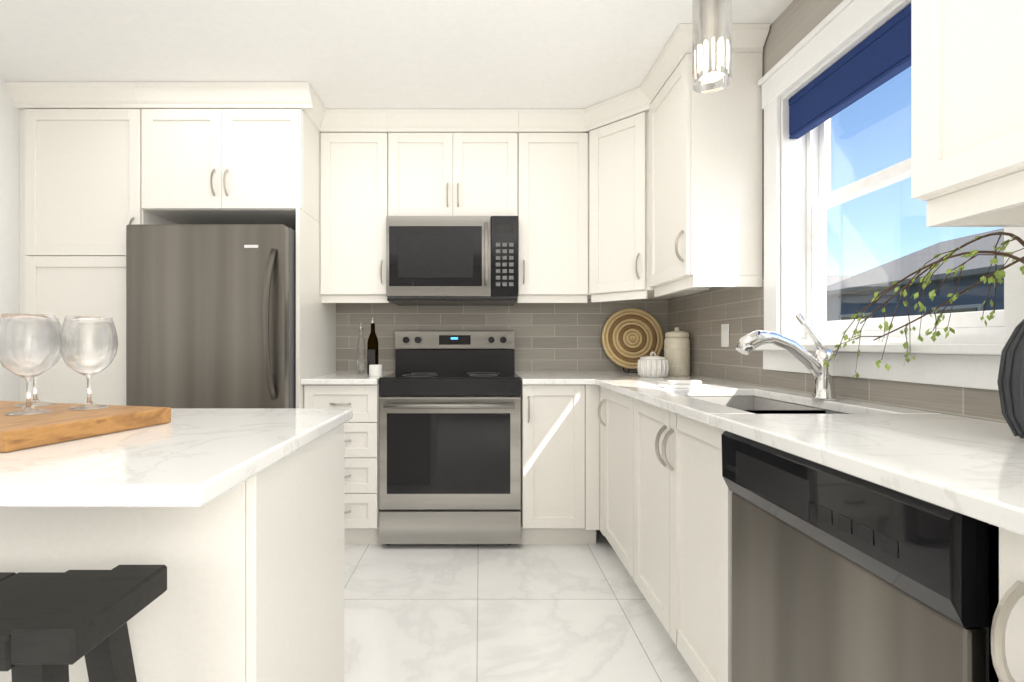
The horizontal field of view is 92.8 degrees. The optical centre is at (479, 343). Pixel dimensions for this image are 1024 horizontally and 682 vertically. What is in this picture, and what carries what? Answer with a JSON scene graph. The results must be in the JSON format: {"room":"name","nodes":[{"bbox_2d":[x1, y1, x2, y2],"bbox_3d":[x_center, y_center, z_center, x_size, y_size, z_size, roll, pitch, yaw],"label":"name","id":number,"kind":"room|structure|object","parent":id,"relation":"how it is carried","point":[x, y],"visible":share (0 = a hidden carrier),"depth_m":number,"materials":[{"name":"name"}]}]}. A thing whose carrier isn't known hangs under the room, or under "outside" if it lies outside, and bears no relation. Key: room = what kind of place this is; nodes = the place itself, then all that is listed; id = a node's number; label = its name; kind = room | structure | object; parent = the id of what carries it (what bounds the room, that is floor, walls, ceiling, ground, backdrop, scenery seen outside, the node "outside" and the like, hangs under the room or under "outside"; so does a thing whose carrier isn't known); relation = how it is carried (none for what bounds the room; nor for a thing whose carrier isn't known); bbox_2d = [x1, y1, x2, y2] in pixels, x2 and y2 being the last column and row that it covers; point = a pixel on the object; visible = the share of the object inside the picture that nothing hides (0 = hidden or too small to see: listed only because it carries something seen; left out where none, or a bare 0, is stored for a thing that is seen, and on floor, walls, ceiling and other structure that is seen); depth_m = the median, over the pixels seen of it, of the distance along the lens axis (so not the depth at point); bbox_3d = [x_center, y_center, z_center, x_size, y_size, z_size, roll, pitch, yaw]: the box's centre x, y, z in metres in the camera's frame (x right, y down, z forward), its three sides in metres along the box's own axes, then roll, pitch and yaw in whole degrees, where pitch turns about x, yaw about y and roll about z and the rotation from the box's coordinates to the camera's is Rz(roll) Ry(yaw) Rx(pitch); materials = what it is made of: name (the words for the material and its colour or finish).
{"room":"kitchen","nodes":[
{"label":"kitchen","id":0,"kind":"room"},
{"bbox_2d":[0,79,19,400],"bbox_3d":[-2.510,-0.130,0.200,0.100,2.460,6.200,0,0,0],"label":"wall","id":1,"kind":"structure","parent":0,"point":[9,115],"depth_m":2.54,"materials":[{"name":"white paint"}]},
{"bbox_2d":[6,24,769,132],"bbox_3d":[-0.623,-1.304,1.649,3.707,0.107,3.099,0,0,0],"label":"crown molding","id":2,"kind":"structure","parent":1,"relation":"attached to","point":[303,96],"depth_m":2.58,"materials":[{"name":"white wood"}]},
{"bbox_2d":[0,0,792,111],"bbox_3d":[-0.580,-1.385,0.200,3.960,0.050,6.200,0,0,0],"label":"ceiling","id":3,"kind":"structure","parent":0,"point":[459,54],"depth_m":2.22,"materials":[{"name":"white paint"}]},
{"bbox_2d":[692,0,731,93],"bbox_3d":[0.710,-1.077,1.490,0.120,0.564,0.120,0,0,0],"label":"pendant light","id":4,"kind":"object","parent":3,"relation":"hanging from","point":[711,46],"visible":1,"depth_m":1.45,"materials":[{"name":"clear glass"}]},
{"bbox_2d":[336,300,663,371],"bbox_3d":[-0.610,-0.130,3.246,3.660,2.460,0.108,0,0,0],"label":"wall","id":5,"kind":"structure","parent":0,"point":[558,336],"depth_m":3.19,"materials":[{"name":"grey tile"}]},
{"bbox_2d":[320,133,388,302],"bbox_3d":[-0.745,-0.748,3.015,0.400,1.005,0.368,0,0,0],"label":"upper cabinet","id":6,"kind":"object","parent":5,"relation":"attached to","point":[353,190],"visible":0.98,"depth_m":2.88,"materials":[{"name":"white wood"}]},
{"bbox_2d":[388,133,517,215],"bbox_3d":[-0.160,-0.998,3.015,0.768,0.505,0.368,0,0,0],"label":"upper cabinet","id":7,"kind":"object","parent":5,"relation":"attached to","point":[452,174],"visible":0.79,"depth_m":2.88,"materials":[{"name":"white wood"}]},
{"bbox_2d":[386,216,517,305],"bbox_3d":[-0.160,-0.494,2.975,0.762,0.488,0.448,0,0,0],"label":"over-the-range microwave","id":8,"kind":"object","parent":7,"relation":"attached to","point":[451,260],"visible":1,"depth_m":2.80,"materials":[{"name":"metal"}]},
{"bbox_2d":[517,133,587,302],"bbox_3d":[0.432,-0.748,3.015,0.415,1.005,0.368,0,0,0],"label":"upper cabinet","id":9,"kind":"object","parent":5,"relation":"attached to","point":[552,217],"visible":0.98,"depth_m":2.88,"materials":[{"name":"white wood"}]},
{"bbox_2d":[587,112,708,301],"bbox_3d":[0.936,-0.748,2.901,0.590,1.005,0.595,0,0,0],"label":"upper cabinet","id":10,"kind":"object","parent":5,"relation":"attached to","point":[618,210],"visible":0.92,"depth_m":2.73,"materials":[{"name":"white wood"}]},
{"bbox_2d":[344,530,698,681],"bbox_3d":[-0.580,1.125,0.200,3.960,0.050,6.200,0,0,0],"label":"floor","id":11,"kind":"structure","parent":0,"point":[499,613],"depth_m":1.96,"materials":[{"name":"tile"}]},
{"bbox_2d":[0,565,166,681],"bbox_3d":[-0.725,0.725,0.675,0.508,0.758,0.248,0,0,0],"label":"stool","id":12,"kind":"object","parent":11,"relation":"on","point":[54,626],"visible":1,"depth_m":0.66,"materials":[{"name":"black wood"}]},
{"bbox_2d":[20,109,176,405],"bbox_3d":[-2.130,-0.075,2.870,0.659,2.350,0.658,0,0,0],"label":"pantry cabinet","id":13,"kind":"object","parent":11,"relation":"on","point":[81,209],"visible":0.33,"depth_m":2.59,"materials":[{"name":"white wood"}]},
{"bbox_2d":[0,428,343,681],"bbox_3d":[-1.258,0.658,1.108,1.744,0.884,0.547,0,0,0],"label":"kitchen island","id":14,"kind":"object","parent":11,"relation":"on","point":[232,519],"depth_m":0.83,"materials":[{"name":"wood"}]},
{"bbox_2d":[0,408,352,511],"bbox_3d":[-1.258,0.199,1.017,1.785,0.030,0.765,0,0,0],"label":"island countertop","id":15,"kind":"structure","parent":14,"relation":"on","point":[189,462],"depth_m":0.81,"materials":[{"name":"white stone"}]},
{"bbox_2d":[0,401,170,451],"bbox_3d":[-1.035,0.166,1.050,0.560,0.036,0.330,0,0,14],"label":"cutting board","id":16,"kind":"object","parent":15,"relation":"on","point":[60,422],"visible":0.98,"depth_m":0.98,"materials":[{"name":"brown wood"}]},
{"bbox_2d":[0,314,61,415],"bbox_3d":[-0.965,0.043,1.040,0.108,0.210,0.108,0,0,0],"label":"wine glass","id":17,"kind":"object","parent":16,"relation":"on","point":[30,347],"visible":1,"depth_m":1.01,"materials":[{"name":"clear glass"}]},
{"bbox_2d":[14,318,60,406],"bbox_3d":[-1.070,0.043,1.170,0.108,0.210,0.108,0,0,0],"label":"wine glass","id":18,"kind":"object","parent":16,"relation":"on","point":[36,401],"visible":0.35,"depth_m":1.17,"materials":[{"name":"clear glass"}]},
{"bbox_2d":[60,316,117,409],"bbox_3d":[-0.900,0.043,1.120,0.108,0.210,0.108,0,0,0],"label":"wine glass","id":19,"kind":"object","parent":16,"relation":"on","point":[89,346],"visible":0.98,"depth_m":1.09,"materials":[{"name":"clear glass"}]},
{"bbox_2d":[126,224,295,407],"bbox_3d":[-1.377,0.250,2.768,0.797,1.700,0.803,0,0,0],"label":"fridge","id":20,"kind":"object","parent":11,"relation":"on","point":[210,315],"visible":0.42,"depth_m":2.43,"materials":[{"name":"grey metal"}]},
{"bbox_2d":[141,109,335,407],"bbox_3d":[-1.373,-0.075,2.870,0.853,2.350,0.658,0,0,0],"label":"tall cabinet","id":21,"kind":"object","parent":11,"relation":"on","point":[230,166],"visible":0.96,"depth_m":2.59,"materials":[{"name":"white wood"}]},
{"bbox_2d":[304,384,379,543],"bbox_3d":[-0.745,0.658,2.883,0.398,0.884,0.631,0,0,0],"label":"drawers","id":22,"kind":"object","parent":11,"relation":"on","point":[361,477],"visible":0.44,"depth_m":2.60,"materials":[{"name":"white wood"}]},
{"bbox_2d":[301,372,393,384],"bbox_3d":[-0.744,0.200,2.878,0.401,0.030,0.626,0,0,0],"label":"countertop","id":23,"kind":"structure","parent":22,"relation":"on","point":[336,378],"depth_m":2.57,"materials":[{"name":"stone"}]},
{"bbox_2d":[356,323,365,373],"bbox_3d":[-0.728,0.026,2.980,0.058,0.316,0.058,0,0,0],"label":"oil bottle","id":24,"kind":"object","parent":23,"relation":"on","point":[361,356],"visible":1,"depth_m":2.96,"materials":[{"name":"clear glass"}]},
{"bbox_2d":[367,317,377,374],"bbox_3d":[-0.645,0.011,2.929,0.066,0.346,0.067,0,0,0],"label":"wine bottle","id":25,"kind":"object","parent":23,"relation":"on","point":[372,350],"visible":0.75,"depth_m":2.90,"materials":[{"name":"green glass"}]},
{"bbox_2d":[369,365,381,375],"bbox_3d":[-0.600,0.152,2.800,0.076,0.064,0.076,0,0,0],"label":"jar","id":26,"kind":"object","parent":23,"relation":"on","point":[375,370],"visible":1,"depth_m":2.77,"materials":[{"name":"white ceramic"}]},
{"bbox_2d":[379,331,520,544],"bbox_3d":[-0.160,0.507,2.857,0.764,1.185,0.661,0,0,0],"label":"range","id":27,"kind":"object","parent":11,"relation":"on","point":[449,437],"visible":1,"depth_m":2.60,"materials":[{"name":"metal"}]},
{"bbox_2d":[521,383,599,543],"bbox_3d":[0.432,0.658,2.880,0.413,0.884,0.637,0,0,0],"label":"base cabinet","id":28,"kind":"object","parent":11,"relation":"on","point":[560,464],"visible":1,"depth_m":2.61,"materials":[{"name":"white wood"}]},
{"bbox_2d":[515,372,588,384],"bbox_3d":[0.405,0.200,2.875,0.361,0.030,0.630,0,0,0],"label":"countertop","id":29,"kind":"structure","parent":28,"relation":"on","point":[527,378],"depth_m":2.60,"materials":[{"name":"stone"}]},
{"bbox_2d":[598,386,633,579],"bbox_3d":[0.916,0.658,2.314,0.629,0.884,0.567,0,0,0],"label":"base cabinet","id":30,"kind":"object","parent":11,"relation":"on","point":[616,414],"visible":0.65,"depth_m":2.29,"materials":[{"name":"white wood"}]},
{"bbox_2d":[634,398,731,681],"bbox_3d":[0.916,0.658,1.640,0.629,0.884,0.780,0,0,0],"label":"base cabinet","id":31,"kind":"object","parent":11,"relation":"on","point":[682,536],"visible":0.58,"depth_m":1.53,"materials":[{"name":"white wood"}]},
{"bbox_2d":[721,431,988,681],"bbox_3d":[0.918,0.660,0.940,0.604,0.880,0.606,0,0,0],"label":"dishwasher","id":32,"kind":"object","parent":11,"relation":"on","point":[838,576],"visible":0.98,"depth_m":0.84,"materials":[{"name":"silver metal"}]},
{"bbox_2d":[989,524,1023,681],"bbox_3d":[0.916,0.658,0.141,0.629,0.884,0.981,0,0,0],"label":"base cabinet","id":33,"kind":"object","parent":11,"relation":"on","point":[1006,605],"visible":0.9,"depth_m":0.58,"materials":[{"name":"white wood"}]},
{"bbox_2d":[589,372,1023,535],"bbox_3d":[0.908,0.200,1.395,0.646,0.030,3.591,0,0,0],"label":"countertop","id":34,"kind":"structure","parent":33,"relation":"on","point":[971,467],"depth_m":0.95,"materials":[{"name":"stone"}]},
{"bbox_2d":[637,352,668,376],"bbox_3d":[0.975,0.114,2.740,0.168,0.142,0.168,0,0,0],"label":"canister","id":35,"kind":"object","parent":34,"relation":"on","point":[652,366],"visible":1,"depth_m":2.68,"materials":[{"name":"white ceramic"}]},
{"bbox_2d":[664,327,689,375],"bbox_3d":[1.150,0.044,2.840,0.145,0.281,0.145,0,0,0],"label":"canister","id":36,"kind":"object","parent":34,"relation":"on","point":[677,348],"visible":0.92,"depth_m":2.78,"materials":[{"name":"beige ceramic"}]},
{"bbox_2d":[659,380,710,387],"bbox_3d":[0.865,0.169,2.060,0.190,0.030,0.080,0,0,0],"label":"folded towel","id":37,"kind":"object","parent":34,"relation":"on","point":[684,384],"visible":1,"depth_m":2.04,"materials":[{"name":"white fabric"}]},
{"bbox_2d":[688,396,845,413],"bbox_3d":[0.930,0.317,1.641,0.450,0.200,0.734,0,0,0],"label":"sink basin","id":38,"kind":"object","parent":34,"relation":"in","point":[756,405],"visible":0.04,"depth_m":1.92,"materials":[{"name":"metal"}]},
{"bbox_2d":[736,313,836,399],"bbox_3d":[1.009,0.039,1.618,0.345,0.290,0.115,0,0,0],"label":"tap","id":39,"kind":"object","parent":34,"relation":"on","point":[824,377],"visible":0.98,"depth_m":1.59,"materials":[{"name":"silver metal"}]},
{"bbox_2d":[997,319,1023,437],"bbox_3d":[1.070,0.062,0.885,0.179,0.245,0.178,0,0,0],"label":"vase","id":40,"kind":"object","parent":34,"relation":"on","point":[1010,381],"visible":1,"depth_m":0.91,"materials":[{"name":"black ceramic"}]},
{"bbox_2d":[823,231,1023,378],"bbox_3d":[1.062,-0.050,1.176,0.277,0.379,0.589,0,0,0],"label":"branches","id":41,"kind":"object","parent":40,"relation":"in","point":[1000,274],"visible":1,"depth_m":1.15,"materials":[{"name":"green plant"}]},
{"bbox_2d":[664,0,1006,422],"bbox_3d":[1.316,-0.130,0.200,0.168,2.460,6.200,0,0,0],"label":"wall","id":42,"kind":"structure","parent":0,"point":[702,314],"depth_m":2.09,"materials":[{"name":"grey tile"}]},
{"bbox_2d":[649,52,761,296],"bbox_3d":[1.047,-0.760,2.360,0.368,1.020,0.479,0,0,0],"label":"upper cabinet","id":43,"kind":"object","parent":42,"relation":"attached to","point":[705,190],"visible":1,"depth_m":2.12,"materials":[{"name":"white wood"}]},
{"bbox_2d":[721,324,728,346],"bbox_3d":[1.227,-0.043,2.436,0.008,0.115,0.072,0,0,0],"label":"outlet","id":44,"kind":"object","parent":42,"relation":"attached to","point":[724,335],"visible":1,"depth_m":2.43,"materials":[{"name":"white plastic"}]},
{"bbox_2d":[754,0,1023,389],"bbox_3d":[1.295,-0.516,1.570,0.210,1.252,1.092,0,0,0],"label":"window","id":45,"kind":"structure","parent":42,"relation":"in","point":[800,197],"depth_m":1.77,"materials":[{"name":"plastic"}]},
{"bbox_2d":[789,3,910,138],"bbox_3d":[1.280,-0.917,1.570,0.040,0.165,0.836,0,0,0],"label":"window shade","id":46,"kind":"object","parent":45,"relation":"attached to","point":[880,56],"visible":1,"depth_m":1.64,"materials":[{"name":"blue fabric"}]},
{"bbox_2d":[911,0,1023,226],"bbox_3d":[1.047,-0.757,0.560,0.368,1.025,0.920,0,0,0],"label":"upper cabinet","id":47,"kind":"object","parent":42,"relation":"attached to","point":[967,113],"visible":1,"depth_m":0.92,"materials":[{"name":"white wood"}]},
{"label":"outside","id":48,"kind":"structure","parent":0,"visible":0},
{"bbox_3d":[31.500,4.200,20.000,57.000,0.200,80.000,0,0,0],"label":"ground","id":49,"kind":"structure","parent":48,"visible":0},
{"bbox_2d":[826,276,851,285],"bbox_3d":[16.500,0.540,21.500,8.700,7.120,8.700,0,0,0],"label":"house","id":50,"kind":"structure","parent":49,"relation":"on","point":[833,280],"depth_m":20.88,"materials":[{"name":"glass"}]},
{"bbox_2d":[826,228,1003,320],"bbox_3d":[15.000,0.390,11.000,8.700,7.420,9.700,0,0,0],"label":"house","id":51,"kind":"structure","parent":49,"relation":"on","point":[999,302],"depth_m":12.75,"materials":[{"name":"grey"}]},
{"bbox_3d":[0.985,0.117,3.098,0.127,0.132,0.145,0,0,0],"label":"stand","id":52,"kind":"object","parent":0,"visible":0},
{"bbox_2d":[602,308,663,368],"bbox_3d":[0.985,-0.035,3.138,0.397,0.394,0.082,0,0,0],"label":"woven trivet","id":53,"kind":"object","parent":52,"relation":"on","point":[645,331],"visible":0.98,"depth_m":3.13,"materials":[{"name":"beige wicker"}]}
]}

